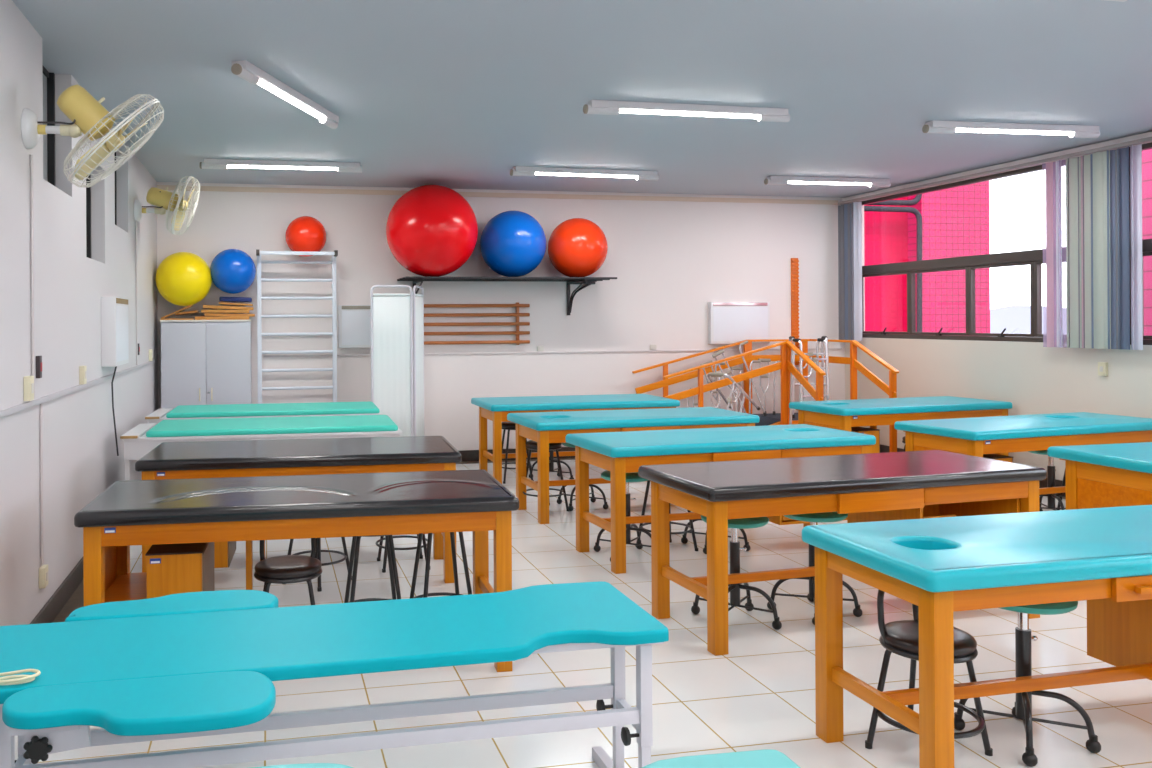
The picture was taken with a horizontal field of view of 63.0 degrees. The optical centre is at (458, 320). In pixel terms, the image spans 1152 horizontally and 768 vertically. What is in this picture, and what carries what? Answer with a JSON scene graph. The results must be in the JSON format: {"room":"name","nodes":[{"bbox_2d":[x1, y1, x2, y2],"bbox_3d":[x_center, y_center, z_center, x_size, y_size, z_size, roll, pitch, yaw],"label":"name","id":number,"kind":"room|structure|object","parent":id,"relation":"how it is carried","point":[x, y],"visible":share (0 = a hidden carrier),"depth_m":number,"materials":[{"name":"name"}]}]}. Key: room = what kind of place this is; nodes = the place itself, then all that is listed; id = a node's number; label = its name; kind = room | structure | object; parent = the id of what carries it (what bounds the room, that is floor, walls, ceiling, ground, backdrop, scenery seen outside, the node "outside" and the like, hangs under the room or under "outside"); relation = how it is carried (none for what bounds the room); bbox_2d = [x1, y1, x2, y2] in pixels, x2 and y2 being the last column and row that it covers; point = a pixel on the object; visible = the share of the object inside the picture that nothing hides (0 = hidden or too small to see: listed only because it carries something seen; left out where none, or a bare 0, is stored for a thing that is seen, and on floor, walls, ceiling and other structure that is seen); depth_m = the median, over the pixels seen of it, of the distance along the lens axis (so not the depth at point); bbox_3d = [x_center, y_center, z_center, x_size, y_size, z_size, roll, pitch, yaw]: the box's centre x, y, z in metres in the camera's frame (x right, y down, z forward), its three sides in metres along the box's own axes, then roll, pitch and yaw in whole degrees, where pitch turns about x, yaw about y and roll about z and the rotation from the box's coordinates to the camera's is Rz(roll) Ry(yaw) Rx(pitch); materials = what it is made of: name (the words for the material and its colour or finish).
{"room":"care facility","nodes":[
{"label":"care facility","id":0,"kind":"room"},
{"bbox_2d":[0,0,157,625],"bbox_3d":[-1.936,0.061,3.385,0.200,3.000,12.609,0,0,-12],"label":"wall","id":1,"kind":"structure","parent":0,"point":[81,461],"depth_m":5.00,"materials":[{"name":"paint"}]},
{"bbox_2d":[24,376,33,400],"bbox_3d":[-2.015,0.317,4.364,0.034,0.115,0.075,0,0,-12],"label":"socket","id":2,"kind":"object","parent":1,"relation":"attached to","point":[28,380],"visible":1,"depth_m":4.33,"materials":[{"name":"beige plastic"}]},
{"bbox_2d":[30,155,34,398],"bbox_3d":[-2.050,-0.210,4.470,0.013,1.175,0.013,0,0,11],"label":"conduit","id":3,"kind":"object","parent":1,"relation":"attached to","point":[31,156],"visible":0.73,"depth_m":4.46,"materials":[{"name":"grey"}]},
{"bbox_2d":[40,404,43,565],"bbox_3d":[-2.076,0.815,4.627,0.013,0.805,0.013,0,0,11],"label":"conduit","id":4,"kind":"object","parent":1,"relation":"attached to","point":[41,405],"visible":0.92,"depth_m":4.62,"materials":[{"name":"grey"}]},
{"bbox_2d":[43,66,55,186],"bbox_3d":[-2.303,-1.079,5.057,0.055,0.715,0.710,0,0,-12],"label":"window","id":5,"kind":"structure","parent":1,"relation":"in","point":[49,175],"depth_m":5.38,"materials":[{"name":"black"}]},
{"bbox_2d":[30,557,82,623],"bbox_3d":[-1.822,1.498,3.406,0.015,0.125,12.609,0,0,-12],"label":"baseboard","id":6,"kind":"structure","parent":1,"relation":"attached to","point":[57,601],"depth_m":5.02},
{"bbox_2d":[52,580,83,622],"bbox_3d":[-1.751,1.558,3.413,0.124,0.004,12.593,0,0,-12],"label":"floor","id":7,"kind":"structure","parent":1,"relation":"attached to","point":[76,601],"depth_m":5.11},
{"bbox_2d":[0,360,154,417],"bbox_3d":[-1.791,0.393,3.231,0.018,0.025,12.150,0,0,-12],"label":"duct","id":8,"kind":"object","parent":1,"relation":"attached to","point":[8,411],"visible":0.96,"depth_m":5.01,"materials":[{"name":"grey"}]},
{"bbox_2d":[86,174,90,257],"bbox_3d":[-2.527,-0.728,6.159,0.055,0.655,0.680,0,0,-12],"label":"window","id":9,"kind":"structure","parent":1,"relation":"in","point":[88,190],"depth_m":6.46,"materials":[{"name":"black"}]},
{"bbox_2d":[21,84,163,187],"bbox_3d":[-1.746,-0.885,4.486,0.624,0.485,0.576,0,0,-12],"label":"wall fan","id":10,"kind":"object","parent":1,"relation":"attached to","point":[87,115],"visible":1,"depth_m":4.40,"materials":[{"name":"white plastic"}]},
{"bbox_2d":[101,297,128,366],"bbox_3d":[-2.450,0.074,6.643,0.098,0.480,0.600,0,0,-12],"label":"box","id":11,"kind":"object","parent":1,"relation":"attached to","point":[114,310],"visible":1,"depth_m":6.36,"materials":[{"name":"white plastic"}]},
{"bbox_2d":[135,220,137,364],"bbox_3d":[-2.774,-0.246,8.007,0.013,1.255,0.013,0,0,11],"label":"conduit","id":12,"kind":"object","parent":1,"relation":"attached to","point":[136,220],"visible":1,"depth_m":8.00,"materials":[{"name":"grey"}]},
{"bbox_2d":[134,176,199,234],"bbox_3d":[-2.523,-1.002,8.070,0.540,0.511,0.530,0,0,-12],"label":"wall fan","id":13,"kind":"object","parent":1,"relation":"attached to","point":[164,200],"visible":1,"depth_m":8.02,"materials":[{"name":"white plastic"}]},
{"bbox_2d":[157,182,844,450],"bbox_3d":[0.746,0.046,10.472,8.299,3.000,0.200,0,0,-12],"label":"wall","id":14,"kind":"structure","parent":0,"point":[668,260],"depth_m":10.42,"materials":[{"name":"paint"}]},
{"bbox_2d":[338,305,370,347],"bbox_3d":[-0.986,0.058,9.976,0.600,0.455,0.073,0,0,-12],"label":"box","id":15,"kind":"object","parent":14,"relation":"attached to","point":[354,321],"visible":0.58,"depth_m":9.92,"materials":[{"name":"white plastic"}]},
{"bbox_2d":[424,302,529,344],"bbox_3d":[0.051,0.035,10.181,1.485,0.470,0.088,0,0,-12],"label":"rack","id":16,"kind":"object","parent":14,"relation":"attached to","point":[517,305],"visible":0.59,"depth_m":10.18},
{"bbox_2d":[157,185,837,204],"bbox_3d":[0.716,-1.394,10.354,7.808,0.050,0.022,0,0,-12],"label":"trim","id":17,"kind":"structure","parent":14,"relation":"attached to","point":[170,187],"depth_m":10.34,"materials":[{"name":"beige"}]},
{"bbox_2d":[397,276,616,314],"bbox_3d":[0.511,-0.257,9.985,2.270,0.400,0.659,0,0,-12],"label":"shelf","id":18,"kind":"object","parent":14,"relation":"attached to","point":[416,279],"visible":0.88,"depth_m":9.90,"materials":[{"name":"black"}]},
{"bbox_2d":[386,185,477,276],"bbox_3d":[-0.278,-0.933,9.662,0.956,0.956,0.955,0,0,11],"label":"exercise ball","id":19,"kind":"object","parent":18,"relation":"on","point":[432,230],"visible":0.99,"depth_m":9.31,"materials":[{"name":"red"}]},
{"bbox_2d":[480,211,545,276],"bbox_3d":[0.579,-0.820,9.919,0.710,0.710,0.710,0,0,11],"label":"exercise ball","id":20,"kind":"object","parent":18,"relation":"on","point":[512,243],"visible":1,"depth_m":9.66,"materials":[{"name":"blue"}]},
{"bbox_2d":[548,218,607,276],"bbox_3d":[1.288,-0.790,10.085,0.648,0.648,0.648,0,0,11],"label":"exercise ball","id":21,"kind":"object","parent":18,"relation":"on","point":[577,247],"visible":0.98,"depth_m":9.85,"materials":[{"name":"orange"}]},
{"bbox_2d":[459,447,574,461],"bbox_3d":[0.776,1.483,10.366,7.867,0.125,0.015,0,0,-12],"label":"baseboard","id":22,"kind":"structure","parent":14,"relation":"attached to","point":[467,455],"depth_m":10.27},
{"bbox_2d":[264,348,841,356],"bbox_3d":[1.268,0.353,10.467,6.781,0.018,0.016,0,0,-12],"label":"duct","id":23,"kind":"object","parent":14,"relation":"attached to","point":[808,348],"visible":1,"depth_m":10.37,"materials":[{"name":"grey"}]},
{"bbox_2d":[708,302,769,343],"bbox_3d":[3.273,0.023,10.849,0.745,0.485,0.073,0,0,-12],"label":"film viewer","id":24,"kind":"object","parent":14,"relation":"attached to","point":[728,322],"visible":0.99,"depth_m":10.81,"materials":[{"name":"white plastic"}]},
{"bbox_2d":[791,258,799,364],"bbox_3d":[3.984,-0.108,11.009,0.085,1.270,0.045,0,0,-12],"label":"ladder","id":25,"kind":"object","parent":14,"relation":"attached to","point":[794,261],"visible":0.73,"depth_m":11.00,"materials":[{"name":"orange wood"}]},
{"bbox_2d":[12,0,1151,197],"bbox_3d":[2.022,-1.537,4.197,8.299,0.150,13.009,0,0,-12],"label":"ceiling","id":26,"kind":"structure","parent":0,"point":[453,94],"depth_m":5.66,"materials":[{"name":"grey paint"}]},
{"bbox_2d":[200,159,361,172],"bbox_3d":[-1.596,-1.397,8.408,1.438,0.086,0.120,0,0,-11],"label":"ceiling light","id":27,"kind":"object","parent":26,"relation":"attached to","point":[208,163],"visible":1,"depth_m":8.36,"materials":[{"name":"white"}]},
{"bbox_2d":[231,60,338,128],"bbox_3d":[-1.070,-1.400,5.859,0.120,0.086,1.524,0,0,13],"label":"ceiling light","id":28,"kind":"object","parent":26,"relation":"attached to","point":[244,69],"visible":1,"depth_m":5.65,"materials":[{"name":"white"}]},
{"bbox_2d":[510,166,658,180],"bbox_3d":[1.216,-1.413,8.952,1.509,0.086,0.120,0,0,-14],"label":"ceiling light","id":29,"kind":"object","parent":26,"relation":"attached to","point":[517,170],"visible":1,"depth_m":8.89,"materials":[{"name":"white"}]},
{"bbox_2d":[583,100,789,121],"bbox_3d":[1.553,-1.415,6.311,1.488,0.086,0.120,0,0,-12],"label":"ceiling light","id":30,"kind":"object","parent":26,"relation":"attached to","point":[604,107],"visible":1,"depth_m":6.26,"materials":[{"name":"white"}]},
{"bbox_2d":[764,176,890,187],"bbox_3d":[3.793,-1.428,9.578,1.408,0.086,0.120,0,0,-11],"label":"ceiling light","id":31,"kind":"object","parent":26,"relation":"attached to","point":[770,180],"visible":1,"depth_m":9.52,"materials":[{"name":"white"}]},
{"bbox_2d":[922,120,1099,137],"bbox_3d":[4.146,-1.431,6.986,1.459,0.086,0.120,0,0,-10],"label":"ceiling light","id":32,"kind":"object","parent":26,"relation":"attached to","point":[942,127],"visible":1,"depth_m":6.93,"materials":[{"name":"white"}]},
{"bbox_2d":[15,460,1151,767],"bbox_3d":[2.040,1.598,4.197,8.299,0.120,13.009,0,0,-12],"label":"floor","id":33,"kind":"structure","parent":0,"point":[759,695],"depth_m":4.03,"materials":[{"name":"white tile"}]},
{"bbox_2d":[160,320,251,408],"bbox_3d":[-2.556,0.778,9.461,0.878,1.575,0.436,0,0,-12],"label":"cabinet","id":34,"kind":"object","parent":33,"relation":"on","point":[204,362],"visible":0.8,"depth_m":9.28,"materials":[{"name":"grey laminate"}]},
{"bbox_2d":[161,318,194,319],"bbox_3d":[-2.840,-0.016,9.417,0.315,0.016,0.270,0,0,-12],"label":"wooden board","id":35,"kind":"object","parent":34,"relation":"on","point":[161,318],"visible":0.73,"depth_m":9.29,"materials":[{"name":"brown wood"}]},
{"bbox_2d":[161,305,192,317],"bbox_3d":[-2.849,-0.090,9.420,0.302,0.146,0.200,0,0,-12],"label":"wooden board","id":36,"kind":"object","parent":35,"relation":"on","point":[190,306],"visible":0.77,"depth_m":9.33,"materials":[{"name":"brown wood"}]},
{"bbox_2d":[156,252,211,305],"bbox_3d":[-2.759,-0.420,9.337,0.544,0.544,0.544,0,0,11],"label":"exercise ball","id":37,"kind":"object","parent":36,"relation":"on","point":[182,278],"visible":1,"depth_m":9.15,"materials":[{"name":"yellow"}]},
{"bbox_2d":[195,316,249,319],"bbox_3d":[-2.413,-0.028,9.514,0.530,0.034,0.290,0,0,-12],"label":"wooden board","id":38,"kind":"object","parent":34,"relation":"on","point":[196,317],"visible":0.91,"depth_m":9.37,"materials":[{"name":"brown wood"}]},
{"bbox_2d":[204,313,254,316],"bbox_3d":[-2.344,-0.060,9.539,0.495,0.027,0.270,1,0,-12],"label":"wooden board","id":39,"kind":"object","parent":38,"relation":"on","point":[205,314],"visible":0.97,"depth_m":9.40,"materials":[{"name":"brown wood"}]},
{"bbox_2d":[201,310,249,312],"bbox_3d":[-2.384,-0.096,9.520,0.470,0.030,0.270,1,0,-12],"label":"wooden board","id":40,"kind":"object","parent":39,"relation":"on","point":[202,311],"visible":1,"depth_m":9.39,"materials":[{"name":"brown wood"}]},
{"bbox_2d":[203,305,253,309],"bbox_3d":[-2.358,-0.134,9.531,0.496,0.054,0.240,0,0,-12],"label":"wooden board","id":41,"kind":"object","parent":40,"relation":"on","point":[204,306],"visible":1,"depth_m":9.42,"materials":[{"name":"brown wood"}]},
{"bbox_2d":[219,302,252,305],"bbox_3d":[-2.283,-0.171,9.536,0.335,0.038,0.240,0,0,-12],"label":"wooden board","id":42,"kind":"object","parent":41,"relation":"on","point":[223,303],"visible":1,"depth_m":9.43,"materials":[{"name":"brown wood"}]},
{"bbox_2d":[219,297,251,301],"bbox_3d":[-2.285,-0.219,9.536,0.320,0.045,0.220,1,0,-12],"label":"pad","id":43,"kind":"object","parent":42,"relation":"on","point":[224,299],"visible":1,"depth_m":9.44,"materials":[{"name":"blue"}]},
{"bbox_2d":[210,249,255,293],"bbox_3d":[-2.295,-0.503,9.453,0.456,0.456,0.456,0,0,11],"label":"exercise ball","id":44,"kind":"object","parent":43,"relation":"on","point":[233,271],"visible":1,"depth_m":9.29,"materials":[{"name":"blue"}]},
{"bbox_2d":[120,415,401,480],"bbox_3d":[-1.435,1.160,6.956,1.938,0.797,0.854,0,0,-10],"label":"table","id":45,"kind":"object","parent":33,"relation":"on","point":[141,439],"visible":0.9,"depth_m":6.64,"materials":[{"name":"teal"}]},
{"bbox_2d":[146,415,397,436],"bbox_3d":[-1.370,0.782,6.972,1.760,0.041,0.805,0,0,-10],"label":"cushion","id":46,"kind":"object","parent":45,"relation":"on","point":[351,425],"depth_m":6.70,"materials":[{"name":"leather"}]},
{"bbox_2d":[145,401,382,424],"bbox_3d":[-1.685,1.161,8.222,1.958,0.797,0.814,0,0,-10],"label":"cot","id":47,"kind":"object","parent":33,"relation":"on","point":[320,408],"visible":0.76,"depth_m":7.96,"materials":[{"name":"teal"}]},
{"bbox_2d":[166,401,379,417],"bbox_3d":[-1.620,0.783,8.238,1.780,0.041,0.765,0,0,-10],"label":"cushion","id":48,"kind":"object","parent":47,"relation":"on","point":[320,408],"depth_m":7.98,"materials":[{"name":"leather"}]},
{"bbox_2d":[254,538,321,604],"bbox_3d":[-0.796,1.239,4.347,0.356,0.631,0.356,0,0,-12],"label":"chair","id":49,"kind":"object","parent":33,"relation":"on","point":[285,569],"visible":0.57,"depth_m":4.26,"materials":[{"name":"black"}]},
{"bbox_2d":[74,469,518,671],"bbox_3d":[-0.712,1.167,4.331,1.870,0.775,0.800,0,0,-9],"label":"table","id":50,"kind":"object","parent":33,"relation":"on","point":[182,520],"visible":0.78,"depth_m":4.04,"materials":[{"name":"black wood"}]},
{"bbox_2d":[104,546,146,602],"bbox_3d":[-1.480,1.106,4.164,0.223,0.345,0.500,0,0,-9],"label":"shelf","id":51,"kind":"object","parent":50,"relation":"attached to","point":[119,584],"depth_m":4.21,"materials":[{"name":"brown wood"}]},
{"bbox_2d":[256,249,337,403],"bbox_3d":[-1.679,0.417,9.680,0.824,2.285,0.370,0,0,-12],"label":"ladder","id":52,"kind":"object","parent":33,"relation":"on","point":[259,253],"visible":0.8,"depth_m":9.64,"materials":[{"name":"metal"}]},
{"bbox_2d":[285,216,325,256],"bbox_3d":[-1.588,-0.877,9.669,0.422,0.422,0.422,0,0,11],"label":"exercise ball","id":53,"kind":"object","parent":52,"relation":"on","point":[304,233],"visible":0.83,"depth_m":9.52,"materials":[{"name":"red"}]},
{"bbox_2d":[135,436,461,582],"bbox_3d":[-0.956,1.168,5.757,1.860,0.775,0.840,0,0,-8],"label":"table","id":54,"kind":"object","parent":33,"relation":"on","point":[284,457],"visible":0.59,"depth_m":5.44,"materials":[{"name":"black leather"}]},
{"bbox_2d":[288,537,351,591],"bbox_3d":[-0.842,1.273,5.542,0.348,0.564,0.348,0,0,33],"label":"round stool","id":55,"kind":"object","parent":33,"relation":"on","point":[318,540],"visible":0.21,"depth_m":5.50,"materials":[{"name":"black"}]},
{"bbox_2d":[0,581,668,767],"bbox_3d":[-0.437,1.242,2.766,2.140,0.622,1.062,0,0,-12],"label":"massage table","id":56,"kind":"object","parent":33,"relation":"on","point":[203,663],"visible":1,"depth_m":2.73,"materials":[{"name":"teal leather"}]},
{"bbox_2d":[0,669,40,684],"bbox_3d":[-1.198,0.926,2.410,0.213,0.018,0.075,0,0,-9],"label":"cord","id":57,"kind":"object","parent":56,"relation":"on","point":[13,679],"visible":1,"depth_m":2.42,"materials":[{"name":"beige plastic"}]},
{"bbox_2d":[344,535,400,602],"bbox_3d":[-0.415,1.252,4.507,0.348,0.600,0.348,0,0,-12],"label":"round stool","id":58,"kind":"object","parent":33,"relation":"on","point":[354,555],"visible":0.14,"depth_m":4.56,"materials":[{"name":"black metal"}]},
{"bbox_2d":[370,285,424,436],"bbox_3d":[-0.618,0.598,9.488,0.610,1.912,0.580,0,0,-12],"label":"folding screen","id":59,"kind":"object","parent":33,"relation":"on","point":[397,320],"visible":0.69,"depth_m":9.32,"materials":[{"name":"fabric"}]},
{"bbox_2d":[376,534,427,572],"bbox_3d":[-0.355,1.270,5.907,0.348,0.564,0.348,0,0,-12],"label":"round stool","id":60,"kind":"object","parent":33,"relation":"on","point":[381,539],"visible":0.24,"depth_m":5.81,"materials":[{"name":"black"}]},
{"bbox_2d":[410,532,471,598],"bbox_3d":[-0.086,1.250,4.595,0.348,0.600,0.348,0,0,-17],"label":"round stool","id":61,"kind":"object","parent":33,"relation":"on","point":[425,594],"visible":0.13,"depth_m":4.64,"materials":[{"name":"black"}]},
{"bbox_2d":[502,422,533,483],"bbox_3d":[0.541,1.265,9.010,0.348,0.564,0.348,0,0,-12],"label":"round stool","id":62,"kind":"object","parent":33,"relation":"on","point":[508,426],"visible":0.42,"depth_m":8.90,"materials":[{"name":"black"}]},
{"bbox_2d":[251,749,800,767],"bbox_3d":[-0.284,1.240,1.522,2.139,0.621,0.892,0,0,-12],"label":"couch","id":63,"kind":"object","parent":33,"relation":"on","point":[765,758],"visible":1,"depth_m":1.95,"materials":[{"name":"teal leather"}]},
{"bbox_2d":[523,440,568,510],"bbox_3d":[0.696,1.264,7.603,0.348,0.564,0.348,0,0,-29],"label":"round stool","id":64,"kind":"object","parent":33,"relation":"on","point":[531,445],"visible":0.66,"depth_m":7.55,"materials":[{"name":"black"}]},
{"bbox_2d":[529,450,573,478],"bbox_3d":[0.896,1.269,9.022,0.345,0.552,0.347,0,0,-17],"label":"stool","id":65,"kind":"object","parent":33,"relation":"on","point":[552,460],"visible":0.4,"depth_m":9.00,"materials":[{"name":"black"}]},
{"bbox_2d":[471,394,679,483],"bbox_3d":[1.131,1.156,9.163,1.880,0.775,0.860,0,0,-12],"label":"table","id":66,"kind":"object","parent":33,"relation":"on","point":[495,409],"visible":0.54,"depth_m":8.85,"materials":[{"name":"leather"}]},
{"bbox_2d":[557,443,608,510],"bbox_3d":[1.024,1.268,7.721,0.345,0.552,0.347,0,0,-12],"label":"stool","id":67,"kind":"object","parent":33,"relation":"on","point":[593,498],"visible":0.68,"depth_m":7.62,"materials":[{"name":"black"}]},
{"bbox_2d":[594,470,650,561],"bbox_3d":[1.101,1.268,6.098,0.345,0.552,0.347,0,0,-12],"label":"stool","id":68,"kind":"object","parent":33,"relation":"on","point":[630,477],"visible":0.5,"depth_m":6.08,"materials":[{"name":"black"}]},
{"bbox_2d":[507,407,759,523],"bbox_3d":[1.419,1.153,7.646,1.900,0.778,0.800,0,0,-14],"label":"table","id":69,"kind":"object","parent":33,"relation":"on","point":[544,428],"visible":0.61,"depth_m":7.37,"materials":[{"name":"teal leather"}]},
{"bbox_2d":[635,480,697,550],"bbox_3d":[1.404,1.260,6.288,0.348,0.564,0.348,0,0,-26],"label":"round stool","id":70,"kind":"object","parent":33,"relation":"on","point":[641,525],"visible":0.17,"depth_m":6.32,"materials":[{"name":"black"}]},
{"bbox_2d":[681,519,750,553],"bbox_3d":[1.740,1.264,6.316,0.345,0.552,0.347,0,0,-14],"label":"stool","id":71,"kind":"object","parent":33,"relation":"on","point":[684,540],"visible":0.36,"depth_m":6.22,"materials":[{"name":"black"}]},
{"bbox_2d":[565,424,875,573],"bbox_3d":[1.751,1.151,6.258,1.920,0.778,0.760,0,0,-16],"label":"table","id":72,"kind":"object","parent":33,"relation":"on","point":[619,453],"visible":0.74,"depth_m":6.00,"materials":[{"name":"teal leather"}]},
{"bbox_2d":[691,515,781,629],"bbox_3d":[1.415,1.266,4.764,0.345,0.552,0.347,0,0,-9],"label":"stool","id":73,"kind":"object","parent":33,"relation":"on","point":[756,522],"visible":0.53,"depth_m":4.74,"materials":[{"name":"black"}]},
{"bbox_2d":[632,339,898,451],"bbox_3d":[3.216,0.875,9.981,2.264,1.312,1.558,0,0,-12],"label":"ramp","id":74,"kind":"object","parent":33,"relation":"on","point":[785,366],"visible":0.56,"depth_m":9.96,"materials":[{"name":"orange wood"}]},
{"bbox_2d":[707,372,759,411],"bbox_3d":[2.839,0.960,9.861,0.356,0.846,0.949,0,0,40],"label":"frame","id":75,"kind":"object","parent":74,"relation":"on","point":[728,401],"visible":0.59,"depth_m":9.76,"materials":[{"name":"silver metal"}]},
{"bbox_2d":[789,338,829,424],"bbox_3d":[3.748,0.707,9.933,0.398,1.038,0.216,0,0,-20],"label":"frame","id":76,"kind":"object","parent":74,"relation":"on","point":[816,359],"visible":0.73,"depth_m":9.91,"materials":[{"name":"silver metal"}]},
{"bbox_2d":[789,336,829,417],"bbox_3d":[3.875,0.620,10.306,0.438,0.898,0.196,0,0,0],"label":"frame","id":77,"kind":"object","parent":74,"relation":"on","point":[791,338],"visible":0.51,"depth_m":10.23,"materials":[{"name":"silver metal"}]},
{"bbox_2d":[767,512,861,624],"bbox_3d":[1.869,1.263,4.893,0.346,0.552,0.347,0,0,-28],"label":"stool","id":78,"kind":"object","parent":33,"relation":"on","point":[825,517],"visible":0.52,"depth_m":4.83,"materials":[{"name":"black"}]},
{"bbox_2d":[638,450,1046,655],"bbox_3d":[1.994,1.151,4.870,1.960,0.775,0.750,0,0,-16],"label":"table","id":79,"kind":"object","parent":33,"relation":"on","point":[888,486],"visible":0.76,"depth_m":4.64,"materials":[{"name":"black wood"}]},
{"bbox_2d":[789,396,1012,455],"bbox_3d":[4.088,1.137,8.616,1.880,0.778,0.760,0,0,-17],"label":"table","id":80,"kind":"object","parent":33,"relation":"on","point":[846,415],"visible":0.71,"depth_m":8.33,"materials":[{"name":"leather"}]},
{"bbox_2d":[804,421,838,429],"bbox_3d":[3.342,1.084,8.357,0.223,0.333,0.500,0,0,-17],"label":"shelf","id":81,"kind":"object","parent":80,"relation":"attached to","point":[828,424],"depth_m":8.25,"materials":[{"name":"brown wood"}]},
{"bbox_2d":[865,589,992,755],"bbox_3d":[1.679,1.225,3.328,0.356,0.631,0.356,0,0,-37],"label":"chair","id":82,"kind":"object","parent":33,"relation":"on","point":[901,638],"visible":0.56,"depth_m":3.30,"materials":[{"name":"black metal"}]},
{"bbox_2d":[802,505,1151,767],"bbox_3d":[2.301,1.147,3.364,1.930,0.778,0.718,0,0,-13],"label":"table","id":83,"kind":"object","parent":33,"relation":"on","point":[942,566],"visible":1,"depth_m":3.20,"materials":[{"name":"leather"}]},
{"bbox_2d":[894,412,1151,494],"bbox_3d":[4.315,1.136,6.970,1.950,0.778,0.740,0,0,-18],"label":"table","id":84,"kind":"object","parent":33,"relation":"on","point":[985,437],"visible":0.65,"depth_m":6.69,"materials":[{"name":"leather"}]},
{"bbox_2d":[914,445,966,454],"bbox_3d":[3.537,1.083,6.695,0.223,0.333,0.500,0,0,-18],"label":"shelf","id":85,"kind":"object","parent":84,"relation":"attached to","point":[916,447],"depth_m":6.64,"materials":[{"name":"brown wood"}]},
{"bbox_2d":[954,601,1100,766],"bbox_3d":[2.067,1.262,3.402,0.346,0.552,0.347,0,0,-18],"label":"stool","id":86,"kind":"object","parent":33,"relation":"on","point":[1022,710],"visible":0.72,"depth_m":3.35,"materials":[{"name":"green metal"}]},
{"bbox_2d":[1028,450,1065,510],"bbox_3d":[4.548,1.247,7.136,0.346,0.552,0.347,0,0,-34],"label":"stool","id":87,"kind":"object","parent":33,"relation":"on","point":[1051,469],"visible":0.34,"depth_m":7.12,"materials":[{"name":"black"}]},
{"bbox_2d":[1047,442,1151,509],"bbox_3d":[4.544,1.136,5.449,1.900,0.775,0.760,0,0,-13],"label":"table","id":88,"kind":"object","parent":33,"relation":"on","point":[1119,474],"visible":0.56,"depth_m":5.29,"materials":[{"name":"teal wood"}]},
{"bbox_2d":[1077,478,1151,508],"bbox_3d":[3.771,1.081,5.241,0.223,0.333,0.500,0,0,-13],"label":"shelf","id":89,"kind":"object","parent":88,"relation":"attached to","point":[1091,492],"depth_m":5.23,"materials":[{"name":"brown wood"}]},
{"bbox_2d":[845,142,1151,480],"bbox_3d":[5.988,0.015,5.008,0.180,3.000,12.609,0,0,-12],"label":"wall","id":90,"kind":"structure","parent":0,"point":[1035,378],"depth_m":8.61,"materials":[{"name":"paint"}]},
{"bbox_2d":[838,201,861,340],"bbox_3d":[4.581,-0.572,10.903,0.072,1.610,0.421,0,0,-12],"label":"vertical blind","id":91,"kind":"object","parent":90,"relation":"attached to","point":[850,214],"visible":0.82,"depth_m":10.90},
{"bbox_2d":[862,165,1042,341],"bbox_3d":[5.077,-0.605,9.298,0.116,1.600,3.580,0,0,-12],"label":"window","id":92,"kind":"structure","parent":90,"relation":"in","point":[1034,258],"depth_m":9.27,"materials":[{"name":"brown metal"}]},
{"bbox_2d":[880,444,1065,493],"bbox_3d":[5.901,1.453,4.988,0.015,0.125,12.609,0,0,-12],"label":"baseboard","id":93,"kind":"structure","parent":90,"relation":"attached to","point":[883,448],"depth_m":8.33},
{"bbox_2d":[838,137,1151,204],"bbox_3d":[5.770,-1.404,5.087,0.050,0.030,12.249,0,0,-12],"label":"rail","id":94,"kind":"object","parent":90,"relation":"attached to","point":[1148,139],"visible":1,"depth_m":8.50,"materials":[{"name":"grey"}]},
{"bbox_2d":[842,131,1151,200],"bbox_3d":[5.870,-1.447,4.970,0.050,0.055,12.579,0,0,-12],"label":"trim","id":95,"kind":"structure","parent":90,"relation":"attached to","point":[1148,134],"depth_m":8.56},
{"bbox_2d":[1042,144,1142,349],"bbox_3d":[5.239,-0.576,7.708,0.070,1.610,0.937,0,0,-12],"label":"vertical blind","id":96,"kind":"object","parent":90,"relation":"attached to","point":[1086,258],"visible":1,"depth_m":7.66,"materials":[{"name":"fabric"}]},
{"bbox_2d":[1129,142,1151,344],"bbox_3d":[5.848,-0.610,5.535,0.116,1.600,4.098,0,0,-12],"label":"window","id":97,"kind":"structure","parent":90,"relation":"in","point":[1146,243],"depth_m":7.46,"materials":[{"name":"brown metal"}]},
{"label":"outside","id":98,"kind":"structure","parent":0,"visible":0},
{"bbox_2d":[864,181,989,335],"bbox_3d":[6.304,0.513,20.174,5.940,16.000,7.000,0,0,-12],"label":"building","id":99,"kind":"structure","parent":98,"point":[956,220],"depth_m":17.26,"materials":[{"name":"pink tile"}]},
{"bbox_2d":[864,206,921,331],"bbox_3d":[7.686,0.416,16.783,1.560,4.971,0.100,0,0,-12],"label":"pipe","id":100,"kind":"object","parent":99,"relation":"attached to","point":[914,211],"visible":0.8,"depth_m":16.88,"materials":[{"name":"grey"}]},
{"bbox_2d":[868,194,921,205],"bbox_3d":[7.673,-3.414,16.785,1.579,2.664,0.100,0,0,-12],"label":"pipe","id":101,"kind":"object","parent":99,"relation":"attached to","point":[917,198],"visible":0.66,"depth_m":16.81,"materials":[{"name":"grey"}]},
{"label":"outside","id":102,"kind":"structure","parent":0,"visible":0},
{"bbox_2d":[1142,149,1151,335],"bbox_3d":[9.460,0.494,8.648,3.000,16.000,4.750,0,0,-12],"label":"building","id":103,"kind":"structure","parent":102,"point":[1146,154],"depth_m":10.25,"materials":[{"name":"pink tile"}]},
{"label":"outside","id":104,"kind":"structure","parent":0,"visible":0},
{"bbox_3d":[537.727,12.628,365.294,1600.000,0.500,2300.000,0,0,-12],"label":"ground","id":105,"kind":"structure","parent":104,"visible":0},
{"bbox_2d":[990,305,1042,333],"bbox_3d":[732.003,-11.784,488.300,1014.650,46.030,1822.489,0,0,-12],"label":"hills","id":106,"kind":"structure","parent":105,"relation":"on","point":[1016,319],"depth_m":787.53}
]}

